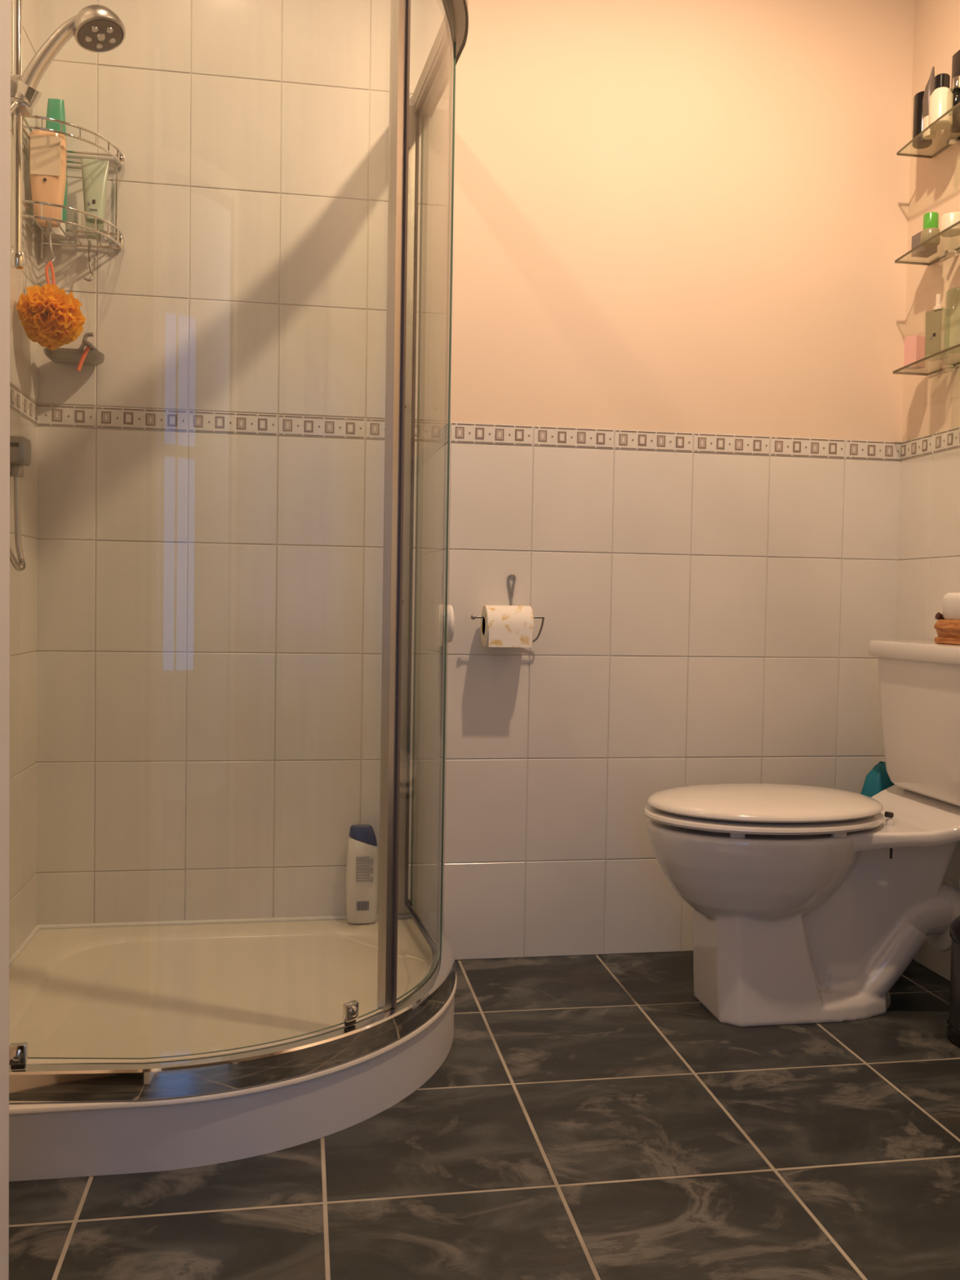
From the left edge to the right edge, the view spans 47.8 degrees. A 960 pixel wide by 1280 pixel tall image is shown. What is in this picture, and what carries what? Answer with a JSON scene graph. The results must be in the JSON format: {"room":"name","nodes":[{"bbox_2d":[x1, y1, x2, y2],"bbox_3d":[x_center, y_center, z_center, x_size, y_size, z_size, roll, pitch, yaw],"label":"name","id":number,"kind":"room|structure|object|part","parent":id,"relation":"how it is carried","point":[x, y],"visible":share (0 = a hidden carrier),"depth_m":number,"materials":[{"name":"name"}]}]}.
{"room":"bathroom","nodes":[
{"label":"bathroom","id":0,"kind":"room"},
{"bbox_2d":[8,0,39,959],"bbox_3d":[-0.834,-0.545,1.209,0.105,2.900,2.400,1,2,-9],"label":"wall","id":1,"kind":"structure","parent":0,"point":[24,407],"depth_m":2.30,"materials":[{"name":"white tile"}]},
{"bbox_2d":[9,435,31,477],"bbox_3d":[-0.916,-0.362,2.142,0.044,0.078,0.055,1,2,-9],"label":"outlet","id":2,"kind":"object","parent":1,"relation":"attached to","point":[20,446],"visible":0.87,"depth_m":2.12,"materials":[{"name":"grey plastic"}]},
{"bbox_2d":[9,98,26,571],"bbox_3d":[-0.891,-0.579,2.046,0.042,0.894,0.189,1,2,-5],"label":"shower hose","id":3,"kind":"object","parent":2,"relation":"hanging from","point":[20,566],"visible":0.79,"depth_m":2.14,"materials":[{"name":"grey metal"}]},
{"bbox_2d":[9,0,42,269],"bbox_3d":[-0.877,-1.074,2.061,0.091,0.719,0.070,2,2,25],"label":"riser rail","id":4,"kind":"object","parent":1,"relation":"attached to","point":[17,259],"visible":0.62,"depth_m":2.07,"materials":[{"name":"silver metal"}]},
{"bbox_2d":[13,4,125,106],"bbox_3d":[-0.790,-1.119,2.092,0.200,0.208,0.097,1,2,-9],"label":"shower head","id":5,"kind":"object","parent":4,"relation":"attached to","point":[97,28],"visible":0.97,"depth_m":2.06},
{"bbox_3d":[-0.819,-1.111,2.066,0.136,0.191,0.034,0,2,-18],"label":"handle","id":6,"kind":"part","parent":5,"relation":"part of","materials":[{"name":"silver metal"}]},
{"bbox_2d":[35,0,915,959],"bbox_3d":[0.035,-0.580,2.617,2.280,2.900,0.105,1,2,-9],"label":"wall","id":7,"kind":"structure","parent":0,"point":[680,227],"depth_m":2.57,"materials":[{"name":"white tile"}]},
{"bbox_2d":[22,115,125,281],"bbox_3d":[-0.864,-0.932,2.310,0.180,0.305,0.180,1,2,-9],"label":"shower caddy","id":8,"kind":"object","parent":7,"relation":"attached to","point":[119,240],"visible":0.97,"depth_m":2.32,"materials":[{"name":"silver metal"}]},
{"bbox_2d":[29,129,66,227],"bbox_3d":[-0.908,-0.968,2.275,0.074,0.188,0.048,1,2,-9],"label":"bottle","id":9,"kind":"object","parent":8,"relation":"in","point":[47,149],"visible":0.89,"depth_m":2.26,"materials":[{"name":"brown plastic"}]},
{"bbox_3d":[-0.904,-1.002,2.251,0.060,0.093,0.002,1,2,-9],"label":"label panel","id":10,"kind":"part","parent":9,"relation":"part of","materials":[{"name":"beige"}]},
{"bbox_2d":[16,261,86,350],"bbox_3d":[-0.879,-0.690,2.225,0.132,0.186,0.134,1,2,-9],"label":"sponge","id":11,"kind":"object","parent":8,"relation":"hanging from","point":[51,317],"visible":1,"depth_m":2.19,"materials":[{"name":"orange plastic"}]},
{"bbox_3d":[-0.884,-0.730,2.233,0.027,0.107,0.015,2,2,28],"label":"cord","id":12,"kind":"part","parent":11,"relation":"part of","materials":[{"name":"orange fabric"}]},
{"bbox_2d":[45,98,66,239],"bbox_3d":[-0.918,-1.021,2.341,0.046,0.292,0.036,1,2,-9],"label":"bottle","id":13,"kind":"object","parent":8,"relation":"in","point":[55,107],"visible":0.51,"depth_m":2.33,"materials":[{"name":"teal plastic"}]},
{"bbox_3d":[-0.863,-1.060,2.303,0.176,0.028,0.176,1,2,-9],"label":"rail","id":14,"kind":"part","parent":8,"relation":"part of","materials":[{"name":"silver metal"}]},
{"bbox_2d":[80,158,109,236],"bbox_3d":[-0.833,-0.956,2.341,0.042,0.164,0.042,2,2,35],"label":"tube","id":15,"kind":"object","parent":8,"relation":"in","point":[95,172],"visible":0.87,"depth_m":2.33,"materials":[{"name":"grey plastic"}]},
{"bbox_2d":[43,347,104,365],"bbox_3d":[-0.886,-0.625,2.364,0.124,0.034,0.092,1,2,-9],"label":"soap dish","id":16,"kind":"object","parent":7,"relation":"attached to","point":[60,355],"visible":0.98,"depth_m":2.33,"materials":[{"name":"grey plastic"}]},
{"bbox_2d":[76,338,94,371],"bbox_3d":[-0.847,-0.608,2.320,0.034,0.067,0.036,1,2,-9],"label":"razor","id":17,"kind":"object","parent":16,"relation":"in","point":[89,345],"visible":1,"depth_m":2.31,"materials":[{"name":"orange plastic"}]},
{"bbox_3d":[-0.850,-0.603,2.318,0.028,0.055,0.008,0,2,-21],"label":"handle","id":18,"kind":"part","parent":17,"relation":"part of","materials":[{"name":"orange plastic"}]},
{"bbox_2d":[78,332,93,349],"bbox_3d":[-0.859,-0.642,2.347,0.038,0.051,0.009,1,2,-9],"label":"hook","id":19,"kind":"object","parent":16,"relation":"on","point":[86,335],"visible":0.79,"depth_m":2.34,"materials":[{"name":"grey metal"}]},
{"bbox_2d":[89,346,98,351],"bbox_3d":[-0.865,-0.629,2.350,0.069,0.025,0.042,1,2,-9],"label":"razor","id":20,"kind":"object","parent":16,"relation":"on","point":[95,348],"visible":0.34,"depth_m":2.34,"materials":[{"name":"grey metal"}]},
{"bbox_2d":[471,573,544,642],"bbox_3d":[0.061,-0.073,2.554,0.176,0.168,0.063,1,2,-9],"label":"toilet roll holder","id":21,"kind":"object","parent":7,"relation":"attached to","point":[511,594],"visible":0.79,"depth_m":2.58,"materials":[{"name":"grey metal"}]},
{"bbox_2d":[480,604,533,647],"bbox_3d":[0.063,-0.032,2.530,0.110,0.097,0.098,1,2,-9],"label":"toilet roll","id":22,"kind":"object","parent":21,"relation":"hanging from","point":[501,626],"visible":0.99,"depth_m":2.49,"materials":[{"name":"white paper"}]},
{"bbox_2d":[8,951,959,1279],"bbox_3d":[0.215,0.866,1.436,2.280,0.100,2.400,1,2,-9],"label":"floor","id":23,"kind":"structure","parent":0,"point":[583,1117],"depth_m":1.65,"materials":[{"name":"black tile"}]},
{"bbox_2d":[8,912,457,1181],"bbox_3d":[-0.484,0.722,2.073,0.905,0.118,0.905,1,2,-9],"label":"shower tray","id":24,"kind":"object","parent":23,"relation":"on","point":[134,989],"visible":0.69,"depth_m":1.94,"materials":[{"name":"white ceramic"}]},
{"bbox_2d":[8,0,468,1103],"bbox_3d":[-0.325,-0.285,1.940,0.472,1.924,1.224,2,2,34],"label":"shower door frame","id":25,"kind":"structure","parent":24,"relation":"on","point":[204,1075],"depth_m":1.85,"materials":[{"name":"silver metal"}]},
{"bbox_3d":[-0.406,-0.275,1.684,0.605,1.821,0.095,0,2,-23],"label":"glass door","id":26,"kind":"part","parent":25,"relation":"part of","materials":[{"name":"grey"}]},
{"bbox_3d":[-0.337,0.654,1.965,0.456,0.045,1.224,2,2,36],"label":"rail","id":27,"kind":"part","parent":25,"relation":"part of","materials":[{"name":"silver metal"}]},
{"bbox_3d":[-0.093,-0.281,2.020,0.036,1.821,0.353,1,2,12],"label":"glass door","id":28,"kind":"part","parent":25,"relation":"part of","materials":[{"name":"grey"}]},
{"bbox_3d":[-0.107,-0.294,2.366,0.033,1.837,0.330,1,2,-9],"label":"fixed glass","id":29,"kind":"part","parent":25,"relation":"part of","materials":[{"name":"grey"}]},
{"bbox_3d":[-0.308,-1.221,1.902,0.451,0.050,1.215,2,2,36],"label":"rail","id":30,"kind":"part","parent":25,"relation":"part of","materials":[{"name":"silver metal"}]},
{"bbox_3d":[-0.066,-0.034,2.263,0.020,0.080,0.080,1,2,-9],"label":"knob","id":31,"kind":"part","parent":25,"relation":"part of","materials":[{"name":"white plastic"}]},
{"bbox_2d":[346,824,378,924],"bbox_3d":[-0.274,0.544,2.519,0.076,0.226,0.045,1,2,-9],"label":"shampoo bottle","id":32,"kind":"object","parent":24,"relation":"on","point":[362,865],"visible":1,"depth_m":2.50,"materials":[{"name":"white plastic"}]},
{"bbox_2d":[644,640,959,1026],"bbox_3d":[0.728,0.402,2.340,0.766,0.796,0.408,1,2,-9],"label":"toilet","id":33,"kind":"object","parent":23,"relation":"on","point":[809,904],"visible":1,"depth_m":2.25,"materials":[{"name":"white glazed ceramic"},{"name":"white plastic"}]},
{"bbox_3d":[0.606,0.377,2.318,0.516,0.030,0.376,1,2,-9],"label":"seat","id":34,"kind":"part","parent":33,"relation":"part of","materials":[{"name":"white plastic"}]},
{"bbox_3d":[0.608,0.339,2.317,0.506,0.032,0.372,1,2,-9],"label":"lid","id":35,"kind":"part","parent":33,"relation":"part of","materials":[{"name":"white plastic"}]},
{"bbox_2d":[860,760,894,797],"bbox_3d":[0.989,0.542,2.673,0.139,0.484,0.115,1,2,-9],"label":"plastic bag","id":36,"kind":"object","parent":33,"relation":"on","point":[877,780],"visible":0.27,"depth_m":2.64,"materials":[{"name":"teal plastic"}]},
{"bbox_3d":[1.027,0.027,2.375,0.174,0.038,0.408,1,2,-9],"label":"cistern lid","id":37,"kind":"part","parent":33,"relation":"part of","materials":[{"name":"white ceramic"}]},
{"bbox_2d":[933,612,959,644],"bbox_3d":[1.056,-0.024,2.307,0.128,0.067,0.162,1,2,-9],"label":"wicker basket","id":38,"kind":"object","parent":33,"relation":"on","point":[948,631],"visible":0.94,"depth_m":2.31,"materials":[{"name":"orange wicker"}]},
{"bbox_3d":[1.002,-0.050,2.353,0.022,0.019,0.016,1,2,-9],"label":"knob","id":39,"kind":"part","parent":38,"relation":"part of","materials":[{"name":"brown wood"}]},
{"bbox_2d":[942,592,959,619],"bbox_3d":[1.055,-0.071,2.305,0.102,0.058,0.122,1,2,-9],"label":"tub","id":40,"kind":"object","parent":38,"relation":"on","point":[951,601],"visible":1,"depth_m":2.30,"materials":[{"name":"white plastic"}]},
{"bbox_2d":[946,915,959,1046],"bbox_3d":[1.030,0.677,2.150,0.184,0.254,0.189,2,2,33],"label":"pedal bin","id":41,"kind":"object","parent":23,"relation":"on","point":[953,1031],"visible":1,"depth_m":2.15,"materials":[{"name":"grey metal"}]},
{"bbox_3d":[1.033,0.576,2.148,0.184,0.051,0.184,1,2,-9],"label":"lid","id":42,"kind":"part","parent":41,"relation":"part of","materials":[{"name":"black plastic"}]},
{"bbox_2d":[895,0,959,981],"bbox_3d":[1.312,-0.522,1.564,0.105,2.900,2.400,1,2,-9],"label":"wall","id":43,"kind":"structure","parent":0,"point":[928,557],"depth_m":2.61,"materials":[{"name":"pink paint"}]},
{"bbox_2d":[893,343,959,375],"bbox_3d":[1.076,-0.628,2.369,0.102,0.019,0.500,1,2,-9],"label":"glass shelf","id":44,"kind":"object","parent":43,"relation":"attached to","point":[952,367],"visible":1,"depth_m":2.51,"materials":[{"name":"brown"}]},
{"bbox_2d":[903,334,925,369],"bbox_3d":[1.033,-0.683,2.571,0.034,0.074,0.034,0,2,-29],"label":"carton","id":45,"kind":"object","parent":44,"relation":"on","point":[914,345],"visible":0.88,"depth_m":2.56,"materials":[{"name":"pink cardboard"}]},
{"bbox_2d":[924,293,946,361],"bbox_3d":[1.046,-0.717,2.476,0.032,0.149,0.046,0,2,-35],"label":"spray bottle","id":46,"kind":"object","parent":44,"relation":"on","point":[933,319],"visible":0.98,"depth_m":2.47,"materials":[{"name":"beige plastic"}]},
{"bbox_3d":[1.034,-0.700,2.468,0.001,0.096,0.038,0,2,-35],"label":"label panel","id":47,"kind":"part","parent":46,"relation":"part of","materials":[{"name":"beige plastic"}]},
{"bbox_2d":[894,221,959,265],"bbox_3d":[1.080,-0.894,2.366,0.102,0.019,0.500,1,2,-9],"label":"glass shelf","id":48,"kind":"object","parent":43,"relation":"attached to","point":[954,253],"visible":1,"depth_m":2.51,"materials":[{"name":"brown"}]},
{"bbox_2d":[911,231,937,257],"bbox_3d":[1.051,-0.935,2.559,0.042,0.048,0.042,1,2,-9],"label":"carton","id":49,"kind":"object","parent":48,"relation":"on","point":[925,252],"visible":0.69,"depth_m":2.55,"materials":[{"name":"grey"}]},
{"bbox_2d":[920,212,940,247],"bbox_3d":[1.037,-0.944,2.491,0.042,0.070,0.042,1,2,-9],"label":"jar","id":50,"kind":"object","parent":48,"relation":"on","point":[931,220],"visible":0.98,"depth_m":2.48,"materials":[{"name":"beige"}]},
{"bbox_2d":[939,211,959,237],"bbox_3d":[1.054,-0.927,2.414,0.052,0.042,0.052,1,2,-9],"label":"jar","id":51,"kind":"object","parent":48,"relation":"on","point":[947,220],"visible":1,"depth_m":2.40,"materials":[{"name":"beige plastic"}]},
{"bbox_2d":[896,102,959,158],"bbox_3d":[1.083,-1.153,2.363,0.102,0.019,0.500,1,2,-9],"label":"glass shelf","id":52,"kind":"object","parent":43,"relation":"attached to","point":[954,141],"visible":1,"depth_m":2.51,"materials":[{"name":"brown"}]},
{"bbox_2d":[911,91,932,148],"bbox_3d":[1.047,-1.230,2.559,0.044,0.120,0.044,1,2,-9],"label":"can","id":53,"kind":"object","parent":52,"relation":"on","point":[917,119],"visible":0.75,"depth_m":2.55,"materials":[{"name":"black plastic"}]},
{"bbox_2d":[922,66,936,139],"bbox_3d":[1.046,-1.248,2.512,0.034,0.160,0.030,1,2,-9],"label":"tube","id":54,"kind":"object","parent":52,"relation":"on","point":[929,134],"visible":0.65,"depth_m":2.50,"materials":[{"name":"grey plastic"}]},
{"bbox_2d":[928,73,953,130],"bbox_3d":[1.046,-1.222,2.455,0.050,0.112,0.050,1,2,-9],"label":"lotion bottle","id":55,"kind":"object","parent":52,"relation":"on","point":[940,101],"visible":0.98,"depth_m":2.44,"materials":[{"name":"beige plastic"}]},
{"bbox_2d":[946,75,959,111],"bbox_3d":[1.051,-1.202,2.386,0.040,0.076,0.040,1,2,-9],"label":"perfume bottle","id":56,"kind":"object","parent":52,"relation":"on","point":[956,80],"visible":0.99,"depth_m":2.38,"materials":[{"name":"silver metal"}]},
{"bbox_2d":[951,49,959,133],"bbox_3d":[1.095,-1.256,2.471,0.032,0.180,0.062,1,2,-9],"label":"tube","id":57,"kind":"object","parent":52,"relation":"on","point":[955,126],"visible":0.76,"depth_m":2.46,"materials":[{"name":"black plastic"}]},
{"bbox_2d":[926,878,959,951],"bbox_3d":[1.076,0.596,2.368,0.125,0.185,0.224,1,2,-9],"label":"pipe","id":58,"kind":"object","parent":43,"relation":"attached to","point":[942,942],"visible":0.41,"depth_m":2.36,"materials":[{"name":"white plastic"}]},
{"bbox_3d":[0.426,-0.490,0.253,2.080,2.700,0.100,1,2,-9],"label":"wall","id":59,"kind":"structure","parent":0,"visible":0},
{"bbox_2d":[0,0,10,1279],"bbox_3d":[-0.400,-0.162,0.585,0.091,1.977,0.740,1,2,-9],"label":"door","id":60,"kind":"structure","parent":59,"relation":"in","point":[5,5],"depth_m":0.94,"materials":[{"name":"white paint"}]}
]}

